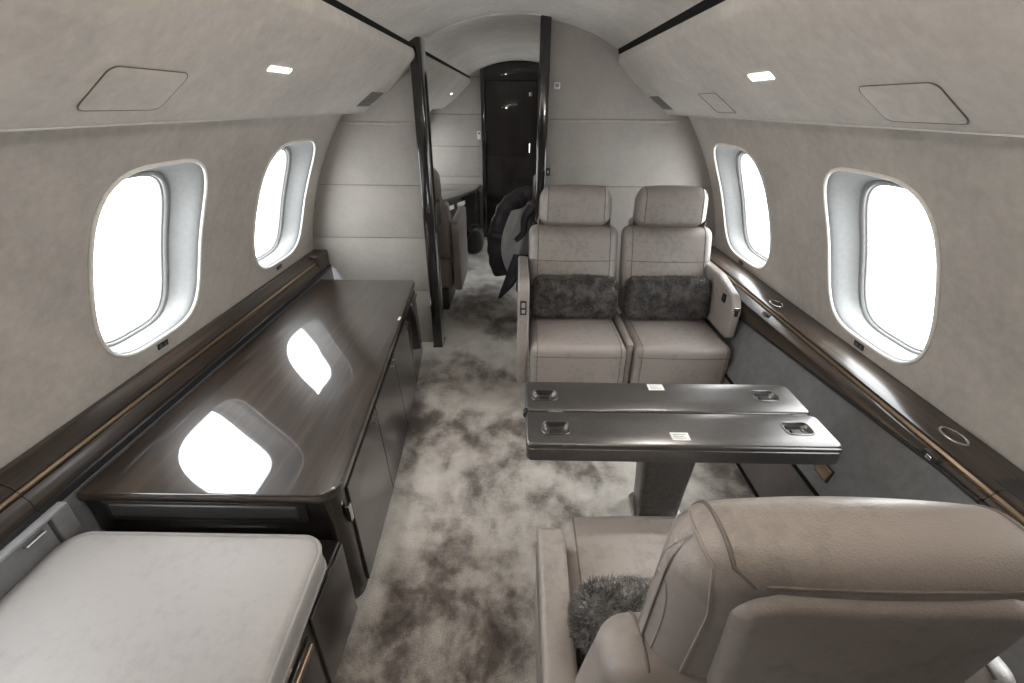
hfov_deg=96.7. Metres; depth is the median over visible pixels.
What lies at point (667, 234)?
seat
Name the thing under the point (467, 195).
desk
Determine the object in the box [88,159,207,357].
window
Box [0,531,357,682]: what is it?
seat
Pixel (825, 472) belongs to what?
plate
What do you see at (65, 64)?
panel
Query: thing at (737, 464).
trim
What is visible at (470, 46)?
ceiling
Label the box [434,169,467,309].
seat
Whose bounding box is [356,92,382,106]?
vent grille
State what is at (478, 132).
wall phone
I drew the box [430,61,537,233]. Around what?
wall
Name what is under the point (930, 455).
switch plate
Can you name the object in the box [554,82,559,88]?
wall switch plate
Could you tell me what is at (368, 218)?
wall
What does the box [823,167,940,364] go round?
window
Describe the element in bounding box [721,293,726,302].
switch
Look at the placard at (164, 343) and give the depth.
1.74 m
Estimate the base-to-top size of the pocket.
0.194 m
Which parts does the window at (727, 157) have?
shade frame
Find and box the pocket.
[0,502,84,599]
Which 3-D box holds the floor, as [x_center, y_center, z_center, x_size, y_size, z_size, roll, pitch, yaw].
[-0.022,0.593,2.253,2.320,0.030,8.650,1,27,1]
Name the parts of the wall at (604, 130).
wall panel, moulding, wall panel, wall panel, wall panel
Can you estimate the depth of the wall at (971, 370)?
1.32 m
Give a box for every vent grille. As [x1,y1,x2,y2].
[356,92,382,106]
[649,96,672,109]
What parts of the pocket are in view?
pocket panel, frame, frame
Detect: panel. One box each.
[0,0,413,131]
[425,51,470,109]
[618,0,1023,137]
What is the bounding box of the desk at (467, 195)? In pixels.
[441,184,480,240]
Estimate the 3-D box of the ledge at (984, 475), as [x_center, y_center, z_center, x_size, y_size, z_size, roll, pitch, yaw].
[1.260,0.703,0.646,0.221,0.133,5.736,1,27,1]
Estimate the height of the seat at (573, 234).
1.156 m
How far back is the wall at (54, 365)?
1.29 m
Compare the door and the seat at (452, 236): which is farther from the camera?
the door
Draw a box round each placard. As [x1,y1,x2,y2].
[157,339,168,349]
[854,340,863,350]
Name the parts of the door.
frame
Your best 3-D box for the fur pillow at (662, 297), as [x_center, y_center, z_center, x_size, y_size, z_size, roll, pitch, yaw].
[0.882,-0.249,2.587,0.506,0.271,0.192,0,27,-1]
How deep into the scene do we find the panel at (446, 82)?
3.94 m
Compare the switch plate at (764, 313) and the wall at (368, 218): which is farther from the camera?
the wall at (368, 218)
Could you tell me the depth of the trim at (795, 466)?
1.74 m
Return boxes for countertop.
[77,279,414,503]
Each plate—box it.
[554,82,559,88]
[762,311,770,316]
[814,465,834,482]
[921,448,942,463]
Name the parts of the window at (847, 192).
shade frame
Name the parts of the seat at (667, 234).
backrest, armrest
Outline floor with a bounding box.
[334,237,754,682]
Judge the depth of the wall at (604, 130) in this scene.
2.85 m
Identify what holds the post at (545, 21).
attached to the wall at (604, 130)
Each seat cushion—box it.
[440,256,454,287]
[529,312,626,382]
[560,516,675,671]
[620,312,730,383]
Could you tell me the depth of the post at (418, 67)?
2.77 m
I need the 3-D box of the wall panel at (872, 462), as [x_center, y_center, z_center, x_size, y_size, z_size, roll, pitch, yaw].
[1.214,0.840,0.719,0.228,0.360,5.740,1,27,1]
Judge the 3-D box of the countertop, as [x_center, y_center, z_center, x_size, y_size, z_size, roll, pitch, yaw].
[-0.857,0.037,2.095,0.739,0.034,1.793,1,27,1]
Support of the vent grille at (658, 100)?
attached to the panel at (946, 66)
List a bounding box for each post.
[409,37,445,346]
[534,15,551,224]
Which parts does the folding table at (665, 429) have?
plate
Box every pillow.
[531,273,619,319]
[566,573,653,656]
[622,275,712,320]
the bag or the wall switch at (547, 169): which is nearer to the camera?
the wall switch at (547, 169)
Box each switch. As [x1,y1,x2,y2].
[546,168,549,175]
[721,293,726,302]
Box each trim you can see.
[62,268,333,531]
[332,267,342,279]
[424,12,540,38]
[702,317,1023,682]
[725,374,819,495]
[736,463,758,496]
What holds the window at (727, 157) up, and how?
in the wall at (971, 370)
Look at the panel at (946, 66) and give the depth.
1.02 m
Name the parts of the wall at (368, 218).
wall panel, wall panel, wall panel, moulding, wall panel, wall panel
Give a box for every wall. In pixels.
[0,110,431,468]
[313,68,432,341]
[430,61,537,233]
[545,20,714,314]
[688,116,1023,470]
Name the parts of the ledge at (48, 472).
rail, rail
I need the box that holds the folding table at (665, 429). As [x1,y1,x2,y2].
[523,382,842,516]
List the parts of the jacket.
panel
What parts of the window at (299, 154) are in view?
shade frame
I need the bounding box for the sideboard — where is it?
[77,279,422,598]
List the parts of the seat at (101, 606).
drawer pull, drawer, door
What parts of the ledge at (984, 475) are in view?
rail, ring lid, rail, rail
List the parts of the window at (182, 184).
shade frame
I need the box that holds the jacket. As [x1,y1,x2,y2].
[487,186,533,298]
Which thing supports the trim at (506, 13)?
attached to the wall at (368, 218)
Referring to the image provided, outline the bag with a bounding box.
[467,224,483,253]
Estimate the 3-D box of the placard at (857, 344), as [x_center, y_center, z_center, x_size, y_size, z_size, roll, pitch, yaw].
[1.380,0.016,1.810,0.007,0.022,0.054,1,27,1]
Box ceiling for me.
[337,0,702,74]
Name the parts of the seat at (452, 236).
backrest, armrest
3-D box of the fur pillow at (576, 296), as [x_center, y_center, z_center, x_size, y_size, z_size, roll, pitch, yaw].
[0.357,-0.256,2.595,0.506,0.271,0.191,1,27,1]
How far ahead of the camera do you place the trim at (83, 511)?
1.38 m
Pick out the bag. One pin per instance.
(475, 243)
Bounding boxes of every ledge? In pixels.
[0,249,331,549]
[710,246,1023,526]
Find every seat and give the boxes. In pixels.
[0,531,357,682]
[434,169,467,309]
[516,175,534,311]
[517,184,632,382]
[534,496,1023,682]
[618,185,740,383]
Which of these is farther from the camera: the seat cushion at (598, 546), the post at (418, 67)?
the post at (418, 67)
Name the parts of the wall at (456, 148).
wall panel, wall panel, wall panel, wall panel, wall panel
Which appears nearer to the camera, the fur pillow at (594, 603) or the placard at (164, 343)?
the fur pillow at (594, 603)
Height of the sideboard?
0.564 m
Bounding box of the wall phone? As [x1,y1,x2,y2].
[477,131,480,138]
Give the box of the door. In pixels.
[480,62,537,236]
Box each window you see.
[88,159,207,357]
[253,139,315,269]
[713,143,771,268]
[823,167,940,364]
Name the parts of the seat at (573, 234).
armrest, control panel, backrest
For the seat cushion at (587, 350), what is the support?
on the seat at (573, 234)
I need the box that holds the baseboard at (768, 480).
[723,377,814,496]
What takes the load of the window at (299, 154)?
in the wall at (54, 365)
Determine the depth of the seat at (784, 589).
0.53 m
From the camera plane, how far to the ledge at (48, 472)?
1.52 m
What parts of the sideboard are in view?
panel, panel frame, door, handle, door, door, door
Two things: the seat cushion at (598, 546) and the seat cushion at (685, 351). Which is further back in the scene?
the seat cushion at (685, 351)
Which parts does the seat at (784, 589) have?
armrest, backrest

